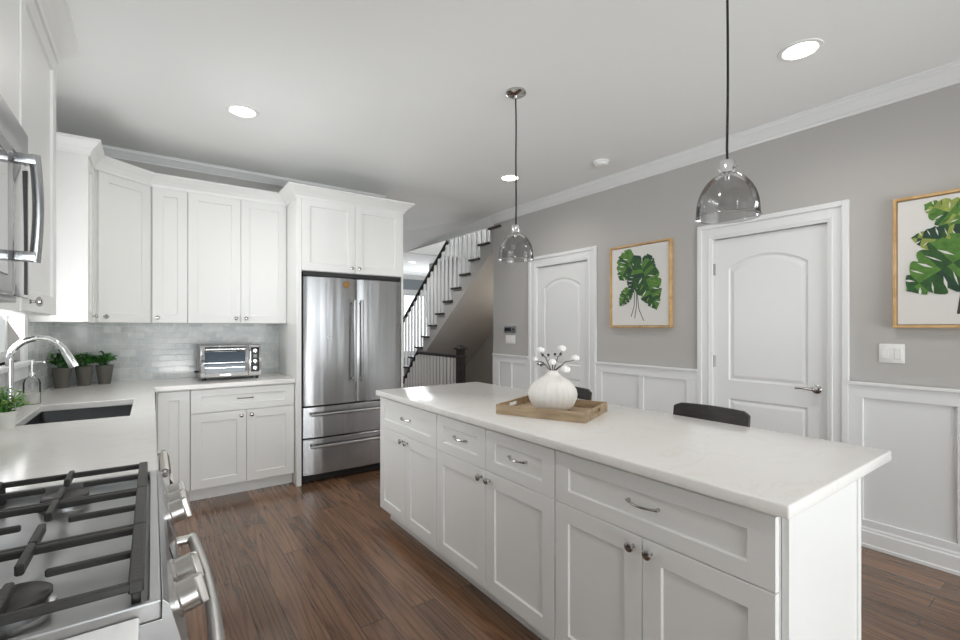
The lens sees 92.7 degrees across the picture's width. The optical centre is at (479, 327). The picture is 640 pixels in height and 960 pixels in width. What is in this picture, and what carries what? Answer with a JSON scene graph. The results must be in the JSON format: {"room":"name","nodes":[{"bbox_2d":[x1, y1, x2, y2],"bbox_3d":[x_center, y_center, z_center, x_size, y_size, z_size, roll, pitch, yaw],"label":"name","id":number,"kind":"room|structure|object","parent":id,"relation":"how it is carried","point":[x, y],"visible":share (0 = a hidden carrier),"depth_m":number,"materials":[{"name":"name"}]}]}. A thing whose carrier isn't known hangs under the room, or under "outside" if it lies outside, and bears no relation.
{"room":"kitchen","nodes":[
{"label":"kitchen","id":0,"kind":"room"},
{"bbox_2d":[0,315,19,365],"bbox_3d":[-1.025,-0.045,0.281,0.120,2.790,8.050,0,0,-36],"label":"wall","id":1,"kind":"structure","parent":0,"point":[13,320],"depth_m":2.59,"materials":[{"name":"beige paint"}]},
{"bbox_2d":[0,315,34,387],"bbox_3d":[-2.339,-0.325,2.171,0.145,1.230,1.235,0,0,-36],"label":"window","id":2,"kind":"structure","parent":1,"relation":"in","point":[20,367],"depth_m":2.54,"materials":[{"name":"white glass"}]},
{"bbox_2d":[0,94,43,302],"bbox_3d":[-1.066,-0.276,0.796,0.410,0.444,0.755,0,0,-36],"label":"microwave","id":3,"kind":"object","parent":1,"relation":"attached to","point":[15,255],"visible":1,"depth_m":1.02,"materials":[{"name":"grey metal"}]},
{"bbox_2d":[0,319,54,406],"bbox_3d":[-2.351,0.192,2.241,0.008,0.484,3.062,0,0,-36],"label":"backsplash","id":4,"kind":"structure","parent":1,"relation":"attached to","point":[37,351],"depth_m":3.02,"materials":[{"name":"tile"}]},
{"bbox_2d":[0,0,55,315],"bbox_3d":[-1.567,-0.560,1.424,0.326,1.027,0.829,0,0,-36],"label":"upper cabinet","id":5,"kind":"object","parent":1,"relation":"attached to","point":[27,59],"visible":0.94,"depth_m":1.54,"materials":[{"name":"white paint"}]},
{"bbox_2d":[34,0,80,63],"bbox_3d":[-1.345,-1.109,1.146,0.365,0.091,1.680,0,0,-36],"label":"trim","id":6,"kind":"structure","parent":5,"relation":"attached to","point":[55,15],"depth_m":1.69,"materials":[{"name":"white paint"}]},
{"bbox_2d":[28,151,97,321],"bbox_3d":[-2.691,-0.574,2.976,0.306,1.077,0.291,0,0,-36],"label":"upper cabinet","id":7,"kind":"object","parent":1,"relation":"attached to","point":[74,172],"visible":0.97,"depth_m":2.89,"materials":[{"name":"white paint"}]},
{"bbox_2d":[56,132,286,206],"bbox_3d":[-2.340,-1.147,3.504,0.472,0.097,1.721,0,0,30],"label":"trim","id":8,"kind":"structure","parent":7,"relation":"attached to","point":[92,148],"depth_m":3.54,"materials":[{"name":"white paint"}]},
{"bbox_2d":[46,169,151,322],"bbox_3d":[-2.828,-0.574,3.425,0.608,1.077,0.593,0,0,-36],"label":"upper cabinet","id":9,"kind":"object","parent":1,"relation":"attached to","point":[122,208],"visible":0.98,"depth_m":3.37,"materials":[{"name":"white paint"}]},
{"bbox_2d":[56,122,386,197],"bbox_3d":[0.096,-1.405,1.133,2.695,0.070,7.730,0,0,-36],"label":"trim","id":10,"kind":"structure","parent":1,"relation":"attached to","point":[113,152],"depth_m":4.04,"materials":[{"name":"white paint"}]},
{"bbox_2d":[51,367,71,388],"bbox_3d":[-3.014,0.362,3.302,0.116,0.145,0.116,0,0,-36],"label":"pot","id":11,"kind":"object","parent":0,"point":[61,376],"depth_m":3.27,"materials":[{"name":"grey ceramic"}]},
{"bbox_2d":[75,366,93,385],"bbox_3d":[-2.967,0.362,3.434,0.110,0.145,0.110,0,0,-36],"label":"pot","id":12,"kind":"object","parent":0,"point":[83,373],"depth_m":3.40,"materials":[{"name":"grey ceramic"}]},
{"bbox_2d":[95,364,113,383],"bbox_3d":[-2.897,0.362,3.534,0.112,0.145,0.112,0,0,-36],"label":"pot","id":13,"kind":"object","parent":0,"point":[104,372],"depth_m":3.50,"materials":[{"name":"grey ceramic"}]},
{"bbox_2d":[74,157,282,383],"bbox_3d":[-2.189,-0.045,4.324,2.695,2.790,0.120,0,0,-36],"label":"wall","id":14,"kind":"structure","parent":0,"point":[150,167],"depth_m":4.06,"materials":[{"name":"beige paint"}]},
{"bbox_2d":[55,323,278,383],"bbox_3d":[-2.590,0.192,3.958,1.602,0.484,0.008,0,0,-36],"label":"backsplash","id":15,"kind":"structure","parent":14,"relation":"attached to","point":[144,351],"depth_m":3.85,"materials":[{"name":"tile"}]},
{"bbox_2d":[152,187,187,322],"bbox_3d":[-2.553,-0.574,3.768,0.235,1.077,0.359,0,0,-36],"label":"upper cabinet","id":16,"kind":"object","parent":14,"relation":"attached to","point":[169,207],"visible":1,"depth_m":3.65,"materials":[{"name":"white paint"}]},
{"bbox_2d":[188,192,285,323],"bbox_3d":[-2.149,-0.574,4.057,0.756,1.077,0.359,0,0,-36],"label":"upper cabinet","id":17,"kind":"object","parent":14,"relation":"attached to","point":[237,248],"visible":0.97,"depth_m":3.91,"materials":[{"name":"white paint"}]},
{"bbox_2d":[403,279,426,365],"bbox_3d":[-2.350,-0.045,11.182,5.200,2.790,0.120,0,0,-36],"label":"wall","id":18,"kind":"structure","parent":0,"point":[408,284],"depth_m":11.55,"materials":[{"name":"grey paint"}]},
{"bbox_2d":[403,275,425,279],"bbox_3d":[-2.275,-1.260,11.107,4.965,0.100,0.090,0,0,-36],"label":"trim","id":19,"kind":"structure","parent":18,"relation":"attached to","point":[412,277],"depth_m":11.54,"materials":[{"name":"white paint"}]},
{"bbox_2d":[403,289,426,357],"bbox_3d":[-1.926,-0.100,11.449,1.500,1.700,0.100,0,0,-36],"label":"window","id":20,"kind":"structure","parent":18,"relation":"in","point":[407,292],"depth_m":11.54,"materials":[{"name":"white glass"}]},
{"bbox_2d":[403,253,452,275],"bbox_3d":[-0.826,-1.350,10.429,3.599,0.080,3.280,0,0,-36],"label":"ceiling","id":21,"kind":"structure","parent":0,"point":[421,268],"depth_m":9.38,"materials":[{"name":"paint"}]},
{"bbox_2d":[406,237,457,257],"bbox_3d":[0.164,-2.580,9.047,3.599,2.540,0.120,0,0,-36],"label":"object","id":22,"kind":"structure","parent":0,"point":[431,250],"depth_m":8.28,"materials":[{"name":"beige paint"}]},
{"bbox_2d":[403,216,493,252],"bbox_3d":[-0.924,-2.580,6.744,0.850,2.540,2.598,0,0,-36],"label":"wall","id":23,"kind":"structure","parent":0,"point":[415,239],"depth_m":6.72,"materials":[{"name":"paint"}]},
{"bbox_2d":[429,228,492,383],"bbox_3d":[0.074,-1.250,7.986,0.120,5.200,3.700,0,0,-36],"label":"wall","id":24,"kind":"structure","parent":0,"point":[479,368],"depth_m":8.12,"materials":[{"name":"beige paint"}]},
{"bbox_2d":[56,0,959,231],"bbox_3d":[-1.000,-1.490,3.835,4.360,0.100,13.800,0,0,-36],"label":"ceiling","id":25,"kind":"structure","parent":0,"point":[399,100],"depth_m":2.65,"materials":[{"name":"paint"}]},
{"bbox_2d":[226,104,258,117],"bbox_3d":[-1.581,-1.437,3.050,0.198,0.006,0.198,0,0,-36],"label":"recessed light","id":26,"kind":"object","parent":25,"relation":"in","point":[239,110],"visible":1,"depth_m":3.04,"materials":[{"name":"white plastic"}]},
{"bbox_2d":[500,174,519,180],"bbox_3d":[0.288,-1.437,4.407,0.198,0.006,0.198,0,0,-36],"label":"recessed light","id":27,"kind":"object","parent":25,"relation":"in","point":[510,177],"visible":0.93,"depth_m":4.39,"materials":[{"name":"white plastic"}]},
{"bbox_2d":[498,87,533,262],"bbox_3d":[0.220,-0.925,2.802,0.221,1.029,0.221,0,0,-36],"label":"pendant lamp","id":28,"kind":"object","parent":25,"relation":"hanging from","point":[515,93],"visible":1,"depth_m":2.80,"materials":[{"name":"clear glass"}]},
{"bbox_2d":[511,225,519,237],"bbox_3d":[0.220,-0.590,2.802,0.057,0.075,0.057,0,0,9],"label":"socket","id":29,"kind":"object","parent":28,"relation":"attached to","point":[515,228],"depth_m":2.78,"materials":[{"name":"silver metal"}]},
{"bbox_2d":[593,159,608,167],"bbox_3d":[1.052,-1.419,3.976,0.136,0.041,0.136,0,0,-36],"label":"smoke detector","id":30,"kind":"object","parent":25,"relation":"attached to","point":[599,163],"visible":1,"depth_m":3.94,"materials":[{"name":"white plastic"}]},
{"bbox_2d":[695,0,761,223],"bbox_3d":[0.927,-0.925,1.715,0.221,1.029,0.221,0,0,-36],"label":"pendant lamp","id":31,"kind":"object","parent":25,"relation":"hanging from","point":[727,166],"visible":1,"depth_m":1.71,"materials":[{"name":"clear glass"}]},
{"bbox_2d":[718,159,737,180],"bbox_3d":[0.927,-0.590,1.715,0.057,0.075,0.057,0,0,9],"label":"socket","id":32,"kind":"object","parent":31,"relation":"attached to","point":[727,166],"depth_m":1.70,"materials":[{"name":"silver metal"}]},
{"bbox_2d":[777,38,823,61],"bbox_3d":[1.662,-1.437,2.377,0.198,0.006,0.198,0,0,-36],"label":"recessed light","id":33,"kind":"object","parent":25,"relation":"in","point":[801,49],"visible":1,"depth_m":2.37,"materials":[{"name":"white plastic"}]},
{"bbox_2d":[175,468,959,639],"bbox_3d":[0.493,1.380,4.842,7.960,0.060,13.900,0,0,-36],"label":"floor","id":34,"kind":"structure","parent":0,"point":[322,559],"depth_m":2.44,"materials":[{"name":"brown wood"}]},
{"bbox_2d":[0,461,224,639],"bbox_3d":[-0.927,0.867,0.887,0.726,0.966,0.798,0,0,-36],"label":"gas range","id":35,"kind":"object","parent":34,"relation":"on","point":[77,558],"visible":1,"depth_m":0.86,"materials":[{"name":"grey metal"}]},
{"bbox_2d":[0,470,161,639],"bbox_3d":[-0.973,0.436,0.854,0.612,0.032,0.798,0,0,-36],"label":"cooktop","id":36,"kind":"object","parent":35,"relation":"in","point":[32,588],"depth_m":0.83,"materials":[{"name":"silver metal"}]},
{"bbox_2d":[157,450,167,477],"bbox_3d":[-1.366,0.915,1.439,0.635,0.870,0.597,0,0,-36],"label":"dishwasher","id":37,"kind":"object","parent":34,"relation":"on","point":[164,472],"visible":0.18,"depth_m":1.56,"materials":[{"name":"metal"}]},
{"bbox_2d":[159,451,173,483],"bbox_3d":[-1.163,0.608,1.698,0.044,0.245,0.265,0,0,-36],"label":"dish towel","id":38,"kind":"object","parent":37,"relation":"hanging from","point":[164,460],"visible":0.41,"depth_m":1.67,"materials":[{"name":"white fabric"}]},
{"bbox_2d":[155,390,189,498],"bbox_3d":[-2.466,0.911,3.665,0.213,0.877,0.590,0,0,-36],"label":"base cabinet","id":39,"kind":"object","parent":34,"relation":"on","point":[172,407],"visible":0.51,"depth_m":3.44,"materials":[{"name":"white paint"}]},
{"bbox_2d":[189,383,293,500],"bbox_3d":[-2.062,0.911,3.935,0.755,0.877,0.620,0,0,-36],"label":"base cabinet","id":40,"kind":"object","parent":34,"relation":"on","point":[242,437],"visible":0.98,"depth_m":3.69,"materials":[{"name":"white paint"}]},
{"bbox_2d":[0,373,294,491],"bbox_3d":[-1.704,0.453,2.710,1.602,0.036,3.067,0,0,-36],"label":"countertop","id":41,"kind":"structure","parent":40,"relation":"on","point":[31,451],"depth_m":1.88,"materials":[{"name":"white stone"}]},
{"bbox_2d":[0,386,28,429],"bbox_3d":[-2.043,0.345,1.970,0.166,0.180,0.178,0,0,-36],"label":"potted plant","id":42,"kind":"object","parent":41,"relation":"on","point":[8,417],"visible":1,"depth_m":1.96,"materials":[{"name":"green plant"}]},
{"bbox_2d":[23,361,45,404],"bbox_3d":[-2.542,0.312,2.604,0.088,0.245,0.076,0,0,1],"label":"soap dispenser","id":43,"kind":"object","parent":41,"relation":"on","point":[32,398],"visible":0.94,"depth_m":2.60,"materials":[{"name":"clear glass"}]},
{"bbox_2d":[23,375,40,404],"bbox_3d":[-2.547,0.352,2.604,0.076,0.165,0.076,0,0,-36],"label":"bottle","id":44,"kind":"object","parent":43,"relation":"attached to","point":[33,398],"depth_m":2.59,"materials":[{"name":"clear glass"}]},
{"bbox_2d":[4,335,78,415],"bbox_3d":[-2.225,0.237,2.329,0.287,0.395,0.094,0,0,-36],"label":"faucet","id":45,"kind":"object","parent":41,"relation":"on","point":[69,358],"visible":0.7,"depth_m":2.27,"materials":[{"name":"silver metal"}]},
{"bbox_2d":[47,349,80,388],"bbox_3d":[-3.010,0.296,3.314,0.197,0.277,0.205,0,0,-36],"label":"potted herb","id":46,"kind":"object","parent":41,"relation":"on","point":[61,375],"visible":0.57,"depth_m":3.27,"materials":[{"name":"ceramic"}]},
{"bbox_2d":[25,405,131,424],"bbox_3d":[-2.090,0.566,2.412,0.450,0.188,0.704,0,0,-36],"label":"sink","id":47,"kind":"object","parent":41,"relation":"in","point":[123,410],"visible":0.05,"depth_m":2.66,"materials":[{"name":"grey metal"}]},
{"bbox_2d":[74,352,98,385],"bbox_3d":[-2.972,0.312,3.431,0.154,0.247,0.191,0,0,-4],"label":"potted herb","id":48,"kind":"object","parent":41,"relation":"on","point":[84,373],"visible":0.84,"depth_m":3.41,"materials":[{"name":"ceramic"}]},
{"bbox_2d":[90,350,116,383],"bbox_3d":[-2.910,0.305,3.526,0.191,0.259,0.205,0,0,-36],"label":"potted herb","id":49,"kind":"object","parent":41,"relation":"on","point":[104,371],"visible":0.94,"depth_m":3.50,"materials":[{"name":"ceramic"}]},
{"bbox_2d":[194,343,260,380],"bbox_3d":[-2.157,0.290,3.908,0.482,0.290,0.334,0,0,-36],"label":"toaster oven","id":50,"kind":"object","parent":41,"relation":"on","point":[213,360],"visible":1,"depth_m":3.80,"materials":[{"name":"grey metal"}]},
{"bbox_2d":[279,182,414,486],"bbox_3d":[-1.321,0.075,4.407,1.158,2.550,0.753,0,0,-36],"label":"tall cabinet","id":51,"kind":"object","parent":34,"relation":"on","point":[328,230],"visible":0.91,"depth_m":4.08,"materials":[{"name":"white paint"}]},
{"bbox_2d":[301,271,399,482],"bbox_3d":[-1.312,0.433,4.418,0.912,1.834,0.728,0,0,-36],"label":"refrigerator","id":52,"kind":"object","parent":34,"relation":"on","point":[350,336],"visible":0.83,"depth_m":4.11,"materials":[{"name":"metal"}]},
{"bbox_2d":[343,281,349,287],"bbox_3d":[-1.200,-0.385,4.117,0.060,0.060,0.005,0,0,-36],"label":"magnet","id":53,"kind":"object","parent":52,"relation":"attached to","point":[346,284],"visible":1,"depth_m":4.12},
{"bbox_2d":[380,397,448,564],"bbox_3d":[-0.255,0.911,3.024,0.587,0.877,0.779,0,0,-36],"label":"base cabinet","id":54,"kind":"object","parent":34,"relation":"on","point":[408,434],"visible":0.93,"depth_m":2.81,"materials":[{"name":"white paint"}]},
{"bbox_2d":[403,345,467,387],"bbox_3d":[-0.801,0.800,7.129,0.150,1.100,1.975,0,0,-36],"label":"guard","id":55,"kind":"object","parent":34,"relation":"on","point":[423,363],"visible":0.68,"depth_m":6.96,"materials":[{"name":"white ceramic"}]},
{"bbox_2d":[403,225,500,387],"bbox_3d":[-0.326,0.011,7.510,1.075,2.679,3.461,0,0,-36],"label":"staircase","id":56,"kind":"structure","parent":34,"relation":"on","point":[467,319],"depth_m":7.06,"materials":[{"name":"white wood"}]},
{"bbox_2d":[437,414,554,639],"bbox_3d":[0.240,0.911,2.333,0.587,0.877,0.920,0,0,-36],"label":"base cabinet","id":57,"kind":"object","parent":34,"relation":"on","point":[496,490],"visible":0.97,"depth_m":2.10,"materials":[{"name":"white paint"}]},
{"bbox_2d":[376,382,890,519],"bbox_3d":[0.364,0.453,2.400,0.863,0.036,2.542,0,0,-36],"label":"countertop","id":58,"kind":"structure","parent":57,"relation":"on","point":[782,475],"depth_m":1.65,"materials":[{"name":"white stone"}]},
{"bbox_2d":[496,395,606,422],"bbox_3d":[0.371,0.410,2.345,0.462,0.048,0.362,0,0,31],"label":"serving tray","id":59,"kind":"object","parent":58,"relation":"on","point":[583,411],"visible":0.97,"depth_m":2.24,"materials":[{"name":"brown wood"}]},
{"bbox_2d":[528,370,577,410],"bbox_3d":[0.372,0.321,2.345,0.250,0.206,0.250,0,0,-36],"label":"vase","id":60,"kind":"object","parent":59,"relation":"on","point":[553,391],"visible":0.87,"depth_m":2.26,"materials":[{"name":"white ceramic"}]},
{"bbox_2d":[533,357,549,369],"bbox_3d":[0.318,0.242,2.328,0.102,0.184,0.028,0,0,-5],"label":"stem","id":61,"kind":"object","parent":60,"relation":"in","point":[534,358],"visible":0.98,"depth_m":2.32,"materials":[{"name":"white plant"}]},
{"bbox_2d":[536,347,550,369],"bbox_3d":[0.330,0.217,2.365,0.079,0.235,0.044,0,0,-1],"label":"stem","id":62,"kind":"object","parent":60,"relation":"in","point":[539,349],"visible":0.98,"depth_m":2.35,"materials":[{"name":"white plant"}]},
{"bbox_2d":[548,359,556,370],"bbox_3d":[0.367,0.245,2.308,0.047,0.177,0.059,0,0,44],"label":"stem","id":63,"kind":"object","parent":60,"relation":"in","point":[552,362],"visible":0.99,"depth_m":2.29,"materials":[{"name":"white plant"}]},
{"bbox_2d":[553,345,565,370],"bbox_3d":[0.410,0.212,2.365,0.081,0.244,0.049,0,0,-36],"label":"stem","id":64,"kind":"object","parent":60,"relation":"in","point":[561,348],"visible":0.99,"depth_m":2.36,"materials":[{"name":"white plant"}]},
{"bbox_2d":[554,365,569,371],"bbox_3d":[0.414,0.262,2.312,0.051,0.145,0.095,0,0,-36],"label":"stem","id":65,"kind":"object","parent":60,"relation":"in","point":[564,368],"visible":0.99,"depth_m":2.28,"materials":[{"name":"white plant"}]},
{"bbox_2d":[556,355,578,369],"bbox_3d":[0.447,0.237,2.360,0.133,0.195,0.044,0,0,5],"label":"stem","id":66,"kind":"object","parent":60,"relation":"in","point":[574,357],"visible":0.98,"depth_m":2.35,"materials":[{"name":"white plant"}]},
{"bbox_2d":[575,386,591,399],"bbox_3d":[0.456,0.875,2.990,0.449,0.952,0.410,0,0,-36],"label":"counter stool","id":67,"kind":"object","parent":34,"relation":"on","point":[583,393],"visible":0.05,"depth_m":3.00,"materials":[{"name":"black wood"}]},
{"bbox_2d":[555,450,860,639],"bbox_3d":[0.747,0.911,1.628,0.590,0.877,0.814,0,0,-36],"label":"base cabinet","id":68,"kind":"object","parent":34,"relation":"on","point":[638,557],"visible":0.92,"depth_m":1.40,"materials":[{"name":"white paint"}]},
{"bbox_2d":[673,402,750,426],"bbox_3d":[1.015,0.875,2.209,0.449,0.952,0.410,0,0,-36],"label":"counter stool","id":69,"kind":"object","parent":34,"relation":"on","point":[699,411],"visible":0.1,"depth_m":2.32,"materials":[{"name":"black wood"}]},
{"bbox_3d":[-0.127,0.912,-0.312,0.610,0.877,2.069,0,0,-36],"label":"base cabinet","id":70,"kind":"object","parent":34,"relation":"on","visible":0},
{"bbox_2d":[64,618,139,639],"bbox_3d":[-0.155,0.453,-0.320,0.594,0.036,2.060,0,0,-36],"label":"countertop","id":71,"kind":"structure","parent":70,"relation":"on","point":[127,630],"depth_m":0.65,"materials":[{"name":"white stone"}]},
{"bbox_2d":[494,83,959,388],"bbox_3d":[2.533,-0.045,2.749,0.120,2.790,7.920,0,0,-36],"label":"wall","id":72,"kind":"structure","parent":0,"point":[871,159],"depth_m":3.17,"materials":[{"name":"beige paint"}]},
{"bbox_2d":[493,229,493,353],"bbox_3d":[0.224,0.018,5.970,0.124,2.665,0.006,0,0,-36],"label":"trim","id":73,"kind":"structure","parent":72,"relation":"attached to","point":[493,229],"depth_m":5.93,"materials":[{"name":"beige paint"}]},
{"bbox_2d":[492,354,527,389],"bbox_3d":[0.368,0.844,5.641,0.034,1.012,0.696,0,0,-36],"label":"trim","id":74,"kind":"structure","parent":72,"relation":"attached to","point":[511,371],"depth_m":5.62,"materials":[{"name":"white paint"}]},
{"bbox_2d":[504,326,515,332],"bbox_3d":[0.370,0.024,5.647,0.020,0.082,0.225,0,0,-36],"label":"thermostat","id":75,"kind":"object","parent":72,"relation":"attached to","point":[507,329],"visible":1,"depth_m":5.64,"materials":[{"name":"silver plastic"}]},
{"bbox_2d":[506,335,514,343],"bbox_3d":[0.375,0.147,5.651,0.009,0.106,0.183,0,0,-36],"label":"light switch","id":76,"kind":"object","parent":72,"relation":"attached to","point":[510,339],"visible":1,"depth_m":5.65,"materials":[{"name":"white plastic"}]},
{"bbox_2d":[528,246,596,400],"bbox_3d":[0.886,0.270,4.969,0.110,2.161,0.998,0,0,-36],"label":"door","id":77,"kind":"structure","parent":72,"relation":"in","point":[562,299],"depth_m":4.92,"materials":[{"name":"white wood"}]},
{"bbox_2d":[610,238,672,327],"bbox_3d":[1.440,-0.379,4.136,0.041,0.757,0.630,0,0,-36],"label":"framed print","id":78,"kind":"object","parent":72,"relation":"attached to","point":[641,274],"visible":1,"depth_m":4.10,"materials":[{"name":"paper"}]},
{"bbox_2d":[595,362,696,413],"bbox_3d":[1.455,0.844,4.123,0.034,1.012,1.040,0,0,-36],"label":"wainscoting","id":79,"kind":"structure","parent":72,"relation":"attached to","point":[645,387],"depth_m":4.10,"materials":[{"name":"white paint"}]},
{"bbox_2d":[489,59,959,223],"bbox_3d":[2.396,-1.390,2.773,0.075,0.100,7.720,0,0,-36],"label":"trim","id":80,"kind":"structure","parent":72,"relation":"attached to","point":[948,74],"depth_m":3.22,"materials":[{"name":"white paint"}]},
{"bbox_2d":[697,199,849,443],"bbox_3d":[2.070,0.270,3.315,0.110,2.161,0.987,0,0,-36],"label":"door","id":81,"kind":"structure","parent":72,"relation":"in","point":[773,308],"depth_m":3.25,"materials":[{"name":"white wood"}]},
{"bbox_2d":[879,344,904,363],"bbox_3d":[2.461,0.155,2.738,0.009,0.114,0.117,0,0,-36],"label":"light switch","id":82,"kind":"object","parent":72,"relation":"attached to","point":[888,353],"visible":1,"depth_m":2.73,"materials":[{"name":"white plastic"}]},
{"bbox_2d":[848,381,959,552],"bbox_3d":[3.496,0.844,1.272,0.034,1.012,3.996,0,0,-36],"label":"wainscoting","id":83,"kind":"structure","parent":72,"relation":"attached to","point":[915,495],"depth_m":2.66,"materials":[{"name":"white paint"}]},
{"bbox_2d":[861,525,959,575],"bbox_3d":[2.412,1.289,2.785,0.036,0.122,7.720,0,0,-36],"label":"baseboard","id":84,"kind":"structure","parent":72,"relation":"attached to","point":[932,556],"depth_m":2.65,"materials":[{"name":"white paint"}]},
{"bbox_2d":[893,188,959,327],"bbox_3d":[2.638,-0.377,2.462,0.041,0.757,0.630,0,0,-36],"label":"framed print","id":85,"kind":"object","parent":72,"relation":"attached to","point":[926,227],"visible":1,"depth_m":2.59,"materials":[{"name":"paper"}]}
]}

